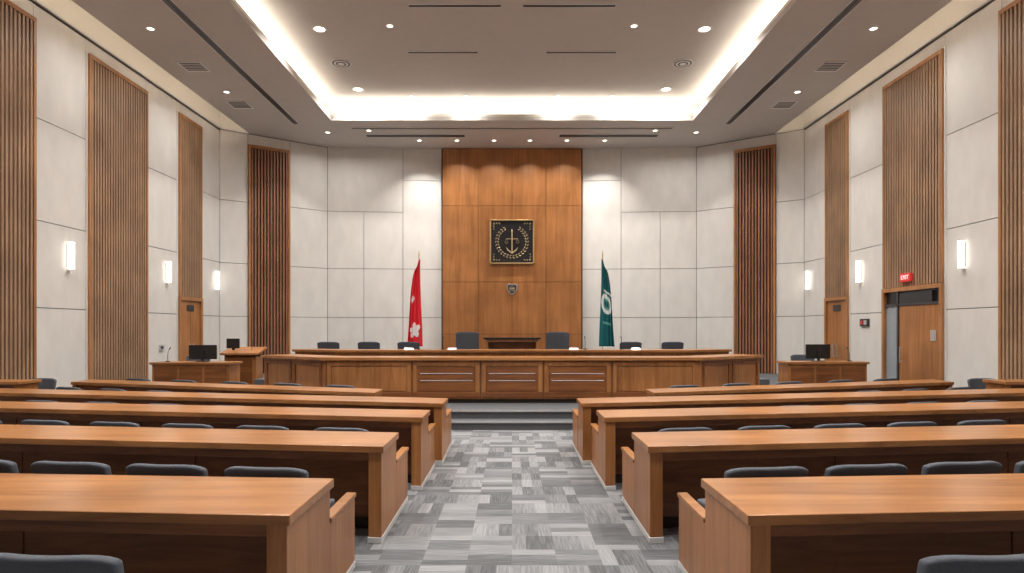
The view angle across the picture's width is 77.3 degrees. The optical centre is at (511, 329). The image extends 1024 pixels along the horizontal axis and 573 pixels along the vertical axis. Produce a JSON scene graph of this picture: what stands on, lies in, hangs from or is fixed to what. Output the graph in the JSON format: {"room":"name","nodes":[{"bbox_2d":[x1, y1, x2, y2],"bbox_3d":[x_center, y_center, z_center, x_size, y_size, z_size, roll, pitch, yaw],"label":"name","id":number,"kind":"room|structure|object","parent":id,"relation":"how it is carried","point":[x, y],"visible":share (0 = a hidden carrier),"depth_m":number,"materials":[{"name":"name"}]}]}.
{"room":"courtroom","nodes":[
{"label":"courtroom","id":0,"kind":"room"},
{"bbox_2d":[9,0,219,387],"bbox_3d":[-9.650,-2.735,8.810,0.300,8.970,24.220,0,0,0],"label":"wall","id":1,"kind":"structure","parent":0,"point":[61,49],"depth_m":14.03,"materials":[{"name":"grey"}]},
{"bbox_2d":[0,0,36,378],"bbox_3d":[-9.462,-2.275,11.650,0.074,7.810,2.080,0,0,0],"label":"panel","id":2,"kind":"object","parent":1,"relation":"attached to","point":[18,28],"visible":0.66,"depth_m":12.24,"materials":[{"name":"brown wood"}]},
{"bbox_2d":[67,241,74,269],"bbox_3d":[-9.439,-1.590,13.700,0.118,0.620,0.080,0,0,0],"label":"wall sconce","id":3,"kind":"object","parent":1,"relation":"attached to","point":[71,244],"visible":1,"depth_m":13.67,"materials":[{"name":"white glass"}]},
{"bbox_2d":[88,53,147,379],"bbox_3d":[-9.462,-2.275,15.440,0.074,7.810,2.300,0,0,0],"label":"panel","id":4,"kind":"object","parent":1,"relation":"attached to","point":[117,105],"visible":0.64,"depth_m":15.27,"materials":[{"name":"brown wood"}]},
{"bbox_2d":[33,0,248,379],"bbox_3d":[-9.010,-2.790,9.252,0.978,8.840,24.503,0,0,0],"label":"trim","id":5,"kind":"structure","parent":1,"relation":"attached to","point":[69,12],"depth_m":15.24,"materials":[{"name":"white paint"}]},
{"bbox_2d":[166,261,171,283],"bbox_3d":[-9.439,-1.590,17.600,0.118,0.620,0.080,0,0,0],"label":"wall sconce","id":6,"kind":"object","parent":1,"relation":"attached to","point":[168,264],"visible":1,"depth_m":17.57,"materials":[{"name":"white glass"}]},
{"bbox_2d":[178,296,202,360],"bbox_3d":[-9.447,0.395,18.825,0.105,2.710,1.350,0,0,0],"label":"door","id":7,"kind":"structure","parent":1,"relation":"in","point":[190,312],"depth_m":18.72,"materials":[{"name":"brown wood"}]},
{"bbox_2d":[178,112,202,297],"bbox_3d":[-9.462,-3.575,18.825,0.074,5.210,1.330,0,0,0],"label":"panel","id":8,"kind":"object","parent":1,"relation":"attached to","point":[190,133],"visible":1,"depth_m":18.78,"materials":[{"name":"brown wood"}]},
{"bbox_2d":[215,271,219,289],"bbox_3d":[-9.439,-1.590,20.500,0.118,0.620,0.080,0,0,0],"label":"wall sconce","id":9,"kind":"object","parent":1,"relation":"attached to","point":[217,273],"visible":1,"depth_m":20.47,"materials":[{"name":"white glass"}]},
{"bbox_2d":[219,129,440,360],"bbox_3d":[-6.272,-2.735,22.628,7.660,8.970,1.360,0,0,-19],"label":"wall","id":10,"kind":"structure","parent":0,"point":[361,219],"depth_m":22.95,"materials":[{"name":"grey paint"}]},
{"bbox_2d":[248,144,289,372],"bbox_3d":[-8.210,-2.365,21.687,1.362,7.630,0.074,0,0,-36],"label":"panel","id":11,"kind":"object","parent":10,"relation":"attached to","point":[268,167],"visible":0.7,"depth_m":21.65,"materials":[{"name":"brown wood"}]},
{"bbox_2d":[236,0,787,113],"bbox_3d":[0.000,-7.010,10.175,19.600,0.680,27.050,0,0,0],"label":"ceiling","id":12,"kind":"structure","parent":0,"point":[511,72],"depth_m":16.44,"materials":[{"name":"white paint"}]},
{"bbox_2d":[176,61,211,71],"bbox_3d":[-7.900,-6.536,15.900,0.600,0.026,0.600,0,0,0],"label":"ceiling vent","id":13,"kind":"object","parent":12,"relation":"in","point":[189,66],"visible":1,"depth_m":15.85,"materials":[{"name":"white metal"}]},
{"bbox_2d":[161,0,298,123],"bbox_3d":[-6.850,-6.540,11.650,0.220,0.019,17.300,0,0,0],"label":"ceiling vent","id":14,"kind":"object","parent":12,"relation":"in","point":[170,4],"visible":1,"depth_m":15.21,"materials":[{"name":"grey metal"}]},
{"bbox_2d":[225,101,254,108],"bbox_3d":[-7.900,-6.536,18.600,0.600,0.026,0.600,0,0,0],"label":"ceiling vent","id":15,"kind":"object","parent":12,"relation":"in","point":[235,104],"visible":1,"depth_m":18.53,"materials":[{"name":"white metal"}]},
{"bbox_2d":[312,25,326,32],"bbox_3d":[-4.620,-7.219,15.360,0.351,0.012,0.351,0,0,0],"label":"recessed light","id":16,"kind":"object","parent":12,"relation":"in","point":[320,29],"depth_m":15.38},
{"bbox_2d":[331,58,350,67],"bbox_3d":[-4.620,-7.205,17.300,0.540,0.046,0.540,0,0,0],"label":"ceiling speaker","id":17,"kind":"object","parent":12,"relation":"in","point":[338,62],"depth_m":17.25},
{"bbox_2d":[408,51,477,53],"bbox_3d":[-1.800,-7.220,16.650,1.800,0.019,0.140,0,0,0],"label":"ceiling vent","id":18,"kind":"object","parent":12,"relation":"in","point":[409,52],"visible":1,"depth_m":16.64,"materials":[{"name":"grey metal"}]},
{"bbox_2d":[408,4,500,7],"bbox_3d":[-1.275,-7.220,14.250,2.050,0.019,0.140,0,0,0],"label":"ceiling vent","id":19,"kind":"object","parent":12,"relation":"in","point":[410,5],"visible":1,"depth_m":14.23,"materials":[{"name":"grey metal"}]},
{"bbox_2d":[233,0,790,116],"bbox_3d":[0.000,-6.710,10.520,11.380,0.080,19.040,0,0,0],"label":"trim","id":20,"kind":"structure","parent":12,"relation":"attached to","point":[235,1],"depth_m":20.00,"materials":[{"name":"white paint"}]},
{"bbox_2d":[352,128,671,129],"bbox_3d":[0.000,-6.540,20.780,10.400,0.019,0.160,0,0,0],"label":"ceiling vent","id":21,"kind":"object","parent":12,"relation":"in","point":[352,128],"visible":1,"depth_m":20.81,"materials":[{"name":"grey metal"}]},
{"bbox_2d":[523,4,615,7],"bbox_3d":[1.275,-7.220,14.250,2.050,0.019,0.140,0,0,0],"label":"ceiling vent","id":22,"kind":"object","parent":12,"relation":"in","point":[524,5],"visible":1,"depth_m":14.23,"materials":[{"name":"grey metal"}]},
{"bbox_2d":[546,51,615,53],"bbox_3d":[1.800,-7.220,16.650,1.800,0.019,0.140,0,0,0],"label":"ceiling vent","id":23,"kind":"object","parent":12,"relation":"in","point":[548,52],"visible":1,"depth_m":16.64,"materials":[{"name":"grey metal"}]},
{"bbox_2d":[673,58,692,67],"bbox_3d":[4.620,-7.205,17.300,0.540,0.046,0.540,0,0,0],"label":"ceiling speaker","id":24,"kind":"object","parent":12,"relation":"in","point":[685,62],"depth_m":17.25},
{"bbox_2d":[697,25,711,32],"bbox_3d":[4.620,-7.219,15.360,0.351,0.012,0.351,0,0,0],"label":"recessed light","id":25,"kind":"object","parent":12,"relation":"in","point":[703,29],"depth_m":15.38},
{"bbox_2d":[441,148,582,348],"bbox_3d":[0.000,-2.735,23.240,5.100,8.970,0.420,0,0,0],"label":"wall","id":26,"kind":"structure","parent":0,"point":[479,185],"depth_m":23.03,"materials":[{"name":"brown wood"}]},
{"bbox_2d":[507,284,516,294],"bbox_3d":[0.000,-1.460,22.992,0.400,0.420,0.075,0,0,0],"label":"crest","id":27,"kind":"object","parent":26,"relation":"attached to","point":[511,288],"visible":1,"depth_m":22.98,"materials":[{"name":"silver metal"}]},
{"bbox_2d":[490,219,533,263],"bbox_3d":[0.000,-3.170,22.960,1.600,1.600,0.120,0,0,0],"label":"framed piece","id":28,"kind":"object","parent":26,"relation":"attached to","point":[511,240],"visible":1,"depth_m":22.98,"materials":[{"name":"black metal"}]},
{"bbox_2d":[254,378,769,384],"bbox_3d":[0.000,1.300,18.800,12.000,0.300,7.800,0,0,0],"label":"floor","id":29,"kind":"structure","parent":0,"point":[260,381],"depth_m":14.90,"materials":[{"name":"carpet"}]},
{"bbox_2d":[317,342,339,348],"bbox_3d":[-4.859,0.729,17.167,0.583,0.838,0.667,0,0,0],"label":"chair","id":30,"kind":"object","parent":29,"relation":"on","point":[321,345],"visible":0.26,"depth_m":16.87,"materials":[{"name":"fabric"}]},
{"bbox_2d":[358,342,379,348],"bbox_3d":[-3.789,0.729,17.167,0.583,0.838,0.667,0,0,0],"label":"chair","id":31,"kind":"object","parent":29,"relation":"on","point":[361,345],"visible":0.24,"depth_m":16.87,"materials":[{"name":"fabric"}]},
{"bbox_2d":[397,342,419,348],"bbox_3d":[-2.739,0.729,17.167,0.583,0.838,0.667,0,0,0],"label":"chair","id":32,"kind":"object","parent":29,"relation":"on","point":[401,345],"visible":0.27,"depth_m":16.87,"materials":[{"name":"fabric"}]},
{"bbox_2d":[407,252,422,345],"bbox_3d":[-3.219,-0.775,21.608,0.557,3.850,0.398,0,0,6],"label":"flag","id":33,"kind":"object","parent":29,"relation":"on","point":[415,314],"visible":0.94,"depth_m":21.51,"materials":[{"name":"red fabric"}]},
{"bbox_2d":[456,332,478,348],"bbox_3d":[-1.180,0.599,17.166,0.680,1.098,0.669,0,0,0],"label":"chair","id":34,"kind":"object","parent":29,"relation":"on","point":[464,340],"visible":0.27,"depth_m":16.88,"materials":[{"name":"fabric"}]},
{"bbox_2d":[292,349,731,355],"bbox_3d":[0.000,0.815,15.974,10.995,0.670,1.248,0,0,0],"label":"bench","id":35,"kind":"object","parent":29,"relation":"on","point":[333,352],"visible":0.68,"depth_m":15.42,"materials":[{"name":"brown wood"}]},
{"bbox_2d":[483,337,540,348],"bbox_3d":[0.000,0.700,21.475,1.900,0.900,0.650,0,0,0],"label":"console table","id":36,"kind":"object","parent":29,"relation":"on","point":[491,342],"visible":0.56,"depth_m":21.60,"materials":[{"name":"brown wood"}]},
{"bbox_2d":[546,332,569,348],"bbox_3d":[1.210,0.599,17.166,0.680,1.098,0.669,0,0,0],"label":"chair","id":37,"kind":"object","parent":29,"relation":"on","point":[554,340],"visible":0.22,"depth_m":16.88,"materials":[{"name":"fabric"}]},
{"bbox_2d":[599,251,614,348],"bbox_3d":[3.139,-0.775,21.608,0.557,3.850,0.398,0,0,-6],"label":"flag","id":38,"kind":"object","parent":29,"relation":"on","point":[606,335],"visible":0.98,"depth_m":21.52,"materials":[{"name":"green fabric"}]},
{"bbox_2d":[620,342,641,348],"bbox_3d":[3.141,0.729,17.167,0.583,0.838,0.667,0,0,0],"label":"chair","id":39,"kind":"object","parent":29,"relation":"on","point":[625,345],"visible":0.2,"depth_m":16.87,"materials":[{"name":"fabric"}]},
{"bbox_2d":[661,342,683,348],"bbox_3d":[4.251,0.729,17.167,0.583,0.838,0.667,0,0,0],"label":"chair","id":40,"kind":"object","parent":29,"relation":"on","point":[665,345],"visible":0.23,"depth_m":16.87,"materials":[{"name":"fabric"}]},
{"bbox_2d":[72,0,951,148],"bbox_3d":[0.000,-6.610,10.175,17.500,0.120,26.450,0,0,0],"label":"ceiling","id":41,"kind":"structure","parent":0,"point":[172,41],"depth_m":16.94,"materials":[{"name":"paint"}]},
{"bbox_2d":[365,134,464,137],"bbox_3d":[-3.250,-6.540,21.550,3.300,0.019,0.340,0,0,0],"label":"ceiling vent","id":42,"kind":"object","parent":41,"relation":"in","point":[367,135],"visible":1,"depth_m":21.51,"materials":[{"name":"grey metal"}]},
{"bbox_2d":[559,134,658,137],"bbox_3d":[3.250,-6.540,21.550,3.300,0.019,0.340,0,0,0],"label":"ceiling vent","id":43,"kind":"object","parent":41,"relation":"in","point":[561,135],"visible":1,"depth_m":21.51,"materials":[{"name":"grey metal"}]},
{"bbox_2d":[769,101,798,108],"bbox_3d":[7.900,-6.536,18.600,0.600,0.026,0.600,0,0,0],"label":"ceiling vent","id":44,"kind":"object","parent":41,"relation":"in","point":[779,104],"visible":1,"depth_m":18.53,"materials":[{"name":"white metal"}]},
{"bbox_2d":[725,0,862,123],"bbox_3d":[6.850,-6.540,11.650,0.220,0.019,17.300,0,0,0],"label":"ceiling vent","id":45,"kind":"object","parent":41,"relation":"in","point":[852,4],"visible":1,"depth_m":15.21,"materials":[{"name":"grey metal"}]},
{"bbox_2d":[812,61,847,71],"bbox_3d":[7.900,-6.536,15.900,0.600,0.026,0.600,0,0,0],"label":"ceiling vent","id":46,"kind":"object","parent":41,"relation":"in","point":[826,66],"visible":1,"depth_m":15.85,"materials":[{"name":"white metal"}]},
{"bbox_2d":[352,430,681,572],"bbox_3d":[0.000,1.800,10.125,19.600,0.100,26.950,0,0,0],"label":"floor","id":47,"kind":"structure","parent":0,"point":[499,501],"depth_m":5.88,"materials":[{"name":"carpet"}]},
{"bbox_2d":[0,460,18,472],"bbox_3d":[-3.783,1.329,4.806,0.583,0.838,0.667,0,0,7],"label":"chair","id":48,"kind":"object","parent":47,"relation":"on","point":[6,466],"visible":0.11,"depth_m":4.51,"materials":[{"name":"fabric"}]},
{"bbox_2d":[0,379,41,388],"bbox_3d":[-8.850,1.310,11.025,1.100,0.880,0.550,0,0,0],"label":"desk","id":49,"kind":"object","parent":47,"relation":"on","point":[4,383],"visible":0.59,"depth_m":11.03,"materials":[{"name":"brown wood"}]},
{"bbox_2d":[33,378,56,388],"bbox_3d":[-8.851,1.329,11.783,0.583,0.838,0.667,0,0,0],"label":"chair","id":50,"kind":"object","parent":47,"relation":"on","point":[47,383],"visible":0.14,"depth_m":12.03,"materials":[{"name":"fabric"}]},
{"bbox_2d":[21,420,69,425],"bbox_3d":[-5.144,1.369,7.337,0.583,0.758,0.666,0,0,9],"label":"chair","id":51,"kind":"object","parent":47,"relation":"on","point":[24,422],"visible":0.19,"depth_m":7.02,"materials":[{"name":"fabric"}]},
{"bbox_2d":[0,553,123,572],"bbox_3d":[-1.881,1.329,2.877,0.583,0.838,0.667,0,0,4],"label":"chair","id":52,"kind":"object","parent":47,"relation":"on","point":[9,562],"visible":1,"depth_m":2.56,"materials":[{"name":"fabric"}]},
{"bbox_2d":[31,461,111,474],"bbox_3d":[-3.063,1.329,4.716,0.583,0.838,0.667,0,0,7],"label":"chair","id":53,"kind":"object","parent":47,"relation":"on","point":[40,467],"visible":0.19,"depth_m":4.40,"materials":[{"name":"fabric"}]},
{"bbox_2d":[90,421,139,426],"bbox_3d":[-4.284,1.369,7.197,0.583,0.758,0.666,0,0,9],"label":"chair","id":54,"kind":"object","parent":47,"relation":"on","point":[97,423],"visible":0.21,"depth_m":6.88,"materials":[{"name":"fabric"}]},
{"bbox_2d":[126,463,207,475],"bbox_3d":[-2.343,1.329,4.627,0.583,0.838,0.667,0,0,7],"label":"chair","id":55,"kind":"object","parent":47,"relation":"on","point":[138,468],"visible":0.14,"depth_m":4.31,"materials":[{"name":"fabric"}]},
{"bbox_2d":[0,473,355,572],"bbox_3d":[-4.270,1.350,4.008,6.260,0.800,1.455,0,0,0],"label":"desk","id":56,"kind":"object","parent":47,"relation":"on","point":[153,524],"visible":1,"depth_m":3.80,"materials":[{"name":"brown wood"}]},
{"bbox_2d":[162,423,212,428],"bbox_3d":[-3.424,1.369,7.057,0.583,0.758,0.666,0,0,9],"label":"chair","id":57,"kind":"object","parent":47,"relation":"on","point":[168,425],"visible":0.16,"depth_m":6.74,"materials":[{"name":"fabric"}]},
{"bbox_2d":[0,424,408,543],"bbox_3d":[-4.325,1.350,5.989,6.589,0.800,1.357,0,0,2],"label":"desk","id":58,"kind":"object","parent":47,"relation":"on","point":[368,465],"visible":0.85,"depth_m":5.67,"materials":[{"name":"brown wood"}]},
{"bbox_2d":[0,401,435,490],"bbox_3d":[-4.385,1.350,7.835,6.936,0.800,1.284,0,0,4],"label":"desk","id":59,"kind":"object","parent":47,"relation":"on","point":[415,433],"visible":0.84,"depth_m":7.46,"materials":[{"name":"brown wood"}]},
{"bbox_2d":[0,388,447,464],"bbox_3d":[-4.795,1.350,9.411,8.095,0.800,0.607,0,0,12],"label":"desk","id":60,"kind":"object","parent":47,"relation":"on","point":[437,407],"visible":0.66,"depth_m":8.98,"materials":[{"name":"brown wood"}]},
{"bbox_2d":[71,379,382,396],"bbox_3d":[-5.090,1.350,11.023,6.548,0.800,0.568,0,0,19],"label":"desk","id":61,"kind":"object","parent":47,"relation":"on","point":[92,384],"visible":0.33,"depth_m":10.76,"materials":[{"name":"brown wood"}]},
{"bbox_2d":[236,425,288,429],"bbox_3d":[-2.564,1.369,6.917,0.583,0.758,0.666,0,0,9],"label":"chair","id":62,"kind":"object","parent":47,"relation":"on","point":[254,427],"visible":0.14,"depth_m":6.60,"materials":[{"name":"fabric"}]},
{"bbox_2d":[224,466,334,507],"bbox_3d":[-1.623,1.329,4.538,0.583,0.838,0.667,0,0,7],"label":"chair","id":63,"kind":"object","parent":47,"relation":"on","point":[236,471],"visible":0.22,"depth_m":4.23,"materials":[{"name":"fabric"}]},
{"bbox_2d":[274,383,301,385],"bbox_3d":[-3.959,1.349,11.718,0.583,0.798,0.666,0,0,17],"label":"chair","id":64,"kind":"object","parent":47,"relation":"on","point":[277,384],"visible":0.16,"depth_m":11.39,"materials":[{"name":"fabric"}]},
{"bbox_2d":[325,385,354,387],"bbox_3d":[-2.909,1.349,11.318,0.583,0.798,0.666,0,0,17],"label":"chair","id":65,"kind":"object","parent":47,"relation":"on","point":[336,386],"visible":0.13,"depth_m":10.99,"materials":[{"name":"fabric"}]},
{"bbox_2d":[314,427,368,431],"bbox_3d":[-1.704,1.369,6.777,0.583,0.758,0.666,0,0,9],"label":"chair","id":66,"kind":"object","parent":47,"relation":"on","point":[320,428],"visible":0.09,"depth_m":6.46,"materials":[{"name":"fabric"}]},
{"bbox_2d":[447,409,451,452],"bbox_3d":[-0.950,1.475,9.345,0.080,0.550,0.770,0,0,0],"label":"end panel","id":67,"kind":"object","parent":47,"relation":"on","point":[449,443],"visible":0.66,"depth_m":9.39,"materials":[{"name":"brown wood"}]},
{"bbox_2d":[572,409,577,454],"bbox_3d":[0.950,1.475,9.345,0.080,0.550,0.770,0,0,0],"label":"end panel","id":68,"kind":"object","parent":47,"relation":"on","point":[575,411],"visible":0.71,"depth_m":9.27,"materials":[{"name":"brown wood"}]},
{"bbox_2d":[669,385,698,387],"bbox_3d":[2.911,1.349,11.319,0.583,0.798,0.666,0,0,-17],"label":"chair","id":69,"kind":"object","parent":47,"relation":"on","point":[675,386],"visible":0.15,"depth_m":10.99,"materials":[{"name":"fabric"}]},
{"bbox_2d":[658,427,712,431],"bbox_3d":[1.736,1.369,6.777,0.583,0.758,0.666,0,0,-9],"label":"chair","id":70,"kind":"object","parent":47,"relation":"on","point":[694,428],"visible":0.12,"depth_m":6.46,"materials":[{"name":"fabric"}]},
{"bbox_2d":[722,383,750,385],"bbox_3d":[3.961,1.349,11.719,0.583,0.798,0.666,0,0,-17],"label":"chair","id":71,"kind":"object","parent":47,"relation":"on","point":[729,384],"visible":0.11,"depth_m":11.40,"materials":[{"name":"fabric"}]},
{"bbox_2d":[697,466,808,508],"bbox_3d":[1.685,1.329,4.538,0.583,0.838,0.667,0,0,-7],"label":"chair","id":72,"kind":"object","parent":47,"relation":"on","point":[788,471],"visible":0.18,"depth_m":4.23,"materials":[{"name":"fabric"}]},
{"bbox_2d":[737,425,790,429],"bbox_3d":[2.596,1.369,6.917,0.583,0.758,0.666,0,0,-9],"label":"chair","id":73,"kind":"object","parent":47,"relation":"on","point":[772,427],"visible":0.16,"depth_m":6.60,"materials":[{"name":"fabric"}]},
{"bbox_2d":[646,379,953,396],"bbox_3d":[5.125,1.350,11.011,6.474,0.800,0.568,0,0,-19],"label":"desk","id":74,"kind":"object","parent":47,"relation":"on","point":[931,384],"visible":0.3,"depth_m":10.76,"materials":[{"name":"brown wood"}]},
{"bbox_2d":[577,388,1023,464],"bbox_3d":[4.800,1.350,9.409,8.085,0.800,0.607,0,0,-12],"label":"desk","id":75,"kind":"object","parent":47,"relation":"on","point":[587,407],"visible":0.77,"depth_m":8.97,"materials":[{"name":"brown wood"}]},
{"bbox_2d":[591,401,1023,490],"bbox_3d":[4.400,1.350,7.832,6.906,0.800,1.284,0,0,-4],"label":"desk","id":76,"kind":"object","parent":47,"relation":"on","point":[614,429],"visible":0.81,"depth_m":7.46,"materials":[{"name":"brown wood"}]},
{"bbox_2d":[621,424,1023,543],"bbox_3d":[4.355,1.350,5.986,6.528,0.800,1.357,0,0,-2],"label":"desk","id":77,"kind":"object","parent":47,"relation":"on","point":[661,465],"visible":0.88,"depth_m":5.67,"materials":[{"name":"brown wood"}]},
{"bbox_2d":[813,423,864,428],"bbox_3d":[3.456,1.369,7.057,0.583,0.758,0.666,0,0,-9],"label":"chair","id":78,"kind":"object","parent":47,"relation":"on","point":[849,425],"visible":0.16,"depth_m":6.74,"materials":[{"name":"fabric"}]},
{"bbox_2d":[677,473,1023,572],"bbox_3d":[4.305,1.350,4.008,6.190,0.800,1.455,0,0,0],"label":"desk","id":79,"kind":"object","parent":47,"relation":"on","point":[828,524],"visible":1,"depth_m":3.80,"materials":[{"name":"brown wood"}]},
{"bbox_2d":[824,463,906,476],"bbox_3d":[2.405,1.329,4.627,0.583,0.838,0.667,0,0,-7],"label":"chair","id":80,"kind":"object","parent":47,"relation":"on","point":[892,468],"visible":0.16,"depth_m":4.31,"materials":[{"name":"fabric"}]},
{"bbox_2d":[887,421,936,426],"bbox_3d":[4.316,1.369,7.197,0.583,0.758,0.666,0,0,-9],"label":"chair","id":81,"kind":"object","parent":47,"relation":"on","point":[924,423],"visible":0.15,"depth_m":6.88,"materials":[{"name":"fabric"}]},
{"bbox_2d":[921,461,1001,474],"bbox_3d":[3.125,1.329,4.716,0.583,0.838,0.667,0,0,-7],"label":"chair","id":82,"kind":"object","parent":47,"relation":"on","point":[975,467],"visible":0.23,"depth_m":4.40,"materials":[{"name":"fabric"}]},
{"bbox_2d":[917,554,1023,572],"bbox_3d":[1.953,1.329,2.877,0.583,0.838,0.667,0,0,-4],"label":"chair","id":83,"kind":"object","parent":47,"relation":"on","point":[1014,563],"visible":1,"depth_m":2.56,"materials":[{"name":"fabric"}]},
{"bbox_2d":[967,378,990,388],"bbox_3d":[8.849,1.329,11.783,0.583,0.838,0.667,0,0,0],"label":"chair","id":84,"kind":"object","parent":47,"relation":"on","point":[974,383],"visible":0.2,"depth_m":12.03,"materials":[{"name":"fabric"}]},
{"bbox_2d":[957,419,1005,425],"bbox_3d":[5.176,1.369,7.338,0.583,0.758,0.666,0,0,-9],"label":"chair","id":85,"kind":"object","parent":47,"relation":"on","point":[968,422],"visible":0.21,"depth_m":7.02,"materials":[{"name":"fabric"}]},
{"bbox_2d":[982,379,1023,388],"bbox_3d":[8.850,1.310,11.025,1.100,0.880,0.550,0,0,0],"label":"desk","id":86,"kind":"object","parent":47,"relation":"on","point":[990,383],"visible":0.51,"depth_m":11.03,"materials":[{"name":"brown wood"}]},
{"bbox_2d":[1013,461,1023,473],"bbox_3d":[3.845,1.329,4.806,0.583,0.838,0.667,0,0,-7],"label":"chair","id":87,"kind":"object","parent":47,"relation":"on","point":[1019,467],"visible":0.09,"depth_m":4.53,"materials":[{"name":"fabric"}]},
{"bbox_2d":[263,373,777,429],"bbox_3d":[0.000,1.597,17.060,18.840,0.305,11.780,0,0,0],"label":"steps","id":88,"kind":"structure","parent":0,"point":[464,416],"depth_m":11.55,"materials":[{"name":"carpet"}]},
{"bbox_2d":[149,361,242,383],"bbox_3d":[-7.150,1.085,14.525,1.800,0.730,0.650,0,0,0],"label":"desk","id":89,"kind":"object","parent":88,"relation":"on","point":[218,372],"visible":0.47,"depth_m":14.22,"materials":[{"name":"brown wood"}]},
{"bbox_2d":[189,345,216,361],"bbox_3d":[-6.999,0.530,14.490,0.600,0.380,0.180,0,0,-6],"label":"computer monitor","id":90,"kind":"object","parent":89,"relation":"on","point":[202,352],"visible":0.99,"depth_m":14.48,"materials":[{"name":"black plastic"}]},
{"bbox_2d":[220,338,266,384],"bbox_3d":[-6.600,0.826,15.750,0.920,1.248,0.600,0,0,0],"label":"lectern","id":91,"kind":"object","parent":88,"relation":"on","point":[251,368],"visible":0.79,"depth_m":15.53,"materials":[{"name":"brown wood"}]},
{"bbox_2d":[260,354,763,402],"bbox_3d":[0.000,0.995,13.499,10.897,0.910,1.798,0,0,0],"label":"bench","id":92,"kind":"object","parent":88,"relation":"on","point":[459,379],"visible":0.7,"depth_m":12.66,"materials":[{"name":"brown wood"}]},
{"bbox_2d":[790,354,814,360],"bbox_3d":[7.199,1.029,15.633,0.583,0.838,0.667,0,0,0],"label":"chair","id":93,"kind":"object","parent":88,"relation":"on","point":[799,357],"visible":0.12,"depth_m":15.88,"materials":[{"name":"fabric"}]},
{"bbox_2d":[776,361,869,383],"bbox_3d":[7.125,1.085,14.725,1.850,0.730,0.650,0,0,0],"label":"desk","id":94,"kind":"object","parent":88,"relation":"on","point":[806,372],"visible":0.52,"depth_m":14.42,"materials":[{"name":"brown wood"}]},
{"bbox_2d":[805,344,829,360],"bbox_3d":[7.050,0.525,14.740,0.560,0.390,0.180,0,0,0],"label":"computer monitor","id":95,"kind":"object","parent":94,"relation":"on","point":[812,351],"visible":0.97,"depth_m":14.73,"materials":[{"name":"black plastic"}]},
{"bbox_2d":[583,129,804,373],"bbox_3d":[6.272,-2.735,22.628,7.660,8.970,1.360,0,0,19],"label":"wall","id":96,"kind":"structure","parent":0,"point":[661,220],"depth_m":22.95,"materials":[{"name":"grey paint"}]},
{"bbox_2d":[734,144,775,373],"bbox_3d":[8.210,-2.365,21.687,1.362,7.630,0.074,0,0,36],"label":"panel","id":97,"kind":"object","parent":96,"relation":"attached to","point":[755,167],"visible":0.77,"depth_m":21.70,"materials":[{"name":"brown wood"}]},
{"bbox_2d":[804,0,1014,386],"bbox_3d":[9.650,-2.735,8.810,0.300,8.970,24.220,0,0,0],"label":"wall","id":98,"kind":"structure","parent":0,"point":[972,43],"depth_m":13.74,"materials":[{"name":"grey"}]},
{"bbox_2d":[805,270,809,289],"bbox_3d":[9.439,-1.590,20.450,0.118,0.620,0.080,0,0,0],"label":"wall sconce","id":99,"kind":"object","parent":98,"relation":"attached to","point":[807,273],"visible":1,"depth_m":20.42,"materials":[{"name":"white glass"}]},
{"bbox_2d":[824,296,848,360],"bbox_3d":[9.447,0.395,18.640,0.105,2.710,1.320,0,0,0],"label":"door","id":100,"kind":"structure","parent":98,"relation":"in","point":[836,313],"depth_m":18.61,"materials":[{"name":"brown wood"}]},
{"bbox_2d":[825,110,848,297],"bbox_3d":[9.462,-3.575,18.640,0.074,5.210,1.300,0,0,0],"label":"panel","id":101,"kind":"object","parent":98,"relation":"attached to","point":[836,130],"visible":1,"depth_m":18.55,"materials":[{"name":"brown wood"}]},
{"bbox_2d":[855,260,860,282],"bbox_3d":[9.439,-1.590,17.450,0.118,0.620,0.080,0,0,0],"label":"wall sconce","id":102,"kind":"object","parent":98,"relation":"attached to","point":[858,263],"visible":1,"depth_m":17.42,"materials":[{"name":"white glass"}]},
{"bbox_2d":[860,319,869,325],"bbox_3d":[9.469,-0.200,17.200,0.058,0.200,0.400,0,0,0],"label":"wall control panel","id":103,"kind":"object","parent":98,"relation":"attached to","point":[863,322],"visible":1,"depth_m":17.12,"materials":[{"name":"grey"}]},
{"bbox_2d":[775,0,990,380],"bbox_3d":[9.010,-2.790,9.252,0.978,8.840,24.503,0,0,0],"label":"trim","id":104,"kind":"structure","parent":98,"relation":"attached to","point":[954,12],"depth_m":15.83,"materials":[{"name":"white"}]},
{"bbox_2d":[881,283,943,380],"bbox_3d":[9.447,0.355,15.160,0.105,2.790,2.280,0,0,0],"label":"door","id":105,"kind":"structure","parent":98,"relation":"in","point":[912,317],"depth_m":15.09,"materials":[{"name":"brown wood"}]},
{"bbox_2d":[882,48,943,288],"bbox_3d":[9.462,-3.615,15.160,0.074,5.130,2.260,0,0,0],"label":"panel","id":106,"kind":"object","parent":98,"relation":"attached to","point":[913,102],"visible":1,"depth_m":15.03,"materials":[{"name":"brown wood"}]},
{"bbox_2d":[900,273,912,281],"bbox_3d":[9.386,-1.250,15.250,0.067,0.200,0.420,0,0,0],"label":"exit sign","id":107,"kind":"object","parent":106,"relation":"attached to","point":[906,277],"visible":1,"depth_m":15.18,"materials":[{"name":"red plastic"}]},
{"bbox_2d":[957,239,964,268],"bbox_3d":[9.439,-1.590,13.450,0.118,0.620,0.080,0,0,0],"label":"wall sconce","id":108,"kind":"object","parent":98,"relation":"attached to","point":[960,243],"visible":1,"depth_m":13.41,"materials":[{"name":"white glass"}]},
{"bbox_2d":[998,0,1023,378],"bbox_3d":[9.462,-2.275,11.410,0.074,7.810,2.000,0,0,0],"label":"panel","id":109,"kind":"object","parent":98,"relation":"attached to","point":[1010,17],"visible":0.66,"depth_m":12.11,"materials":[{"name":"brown wood"}]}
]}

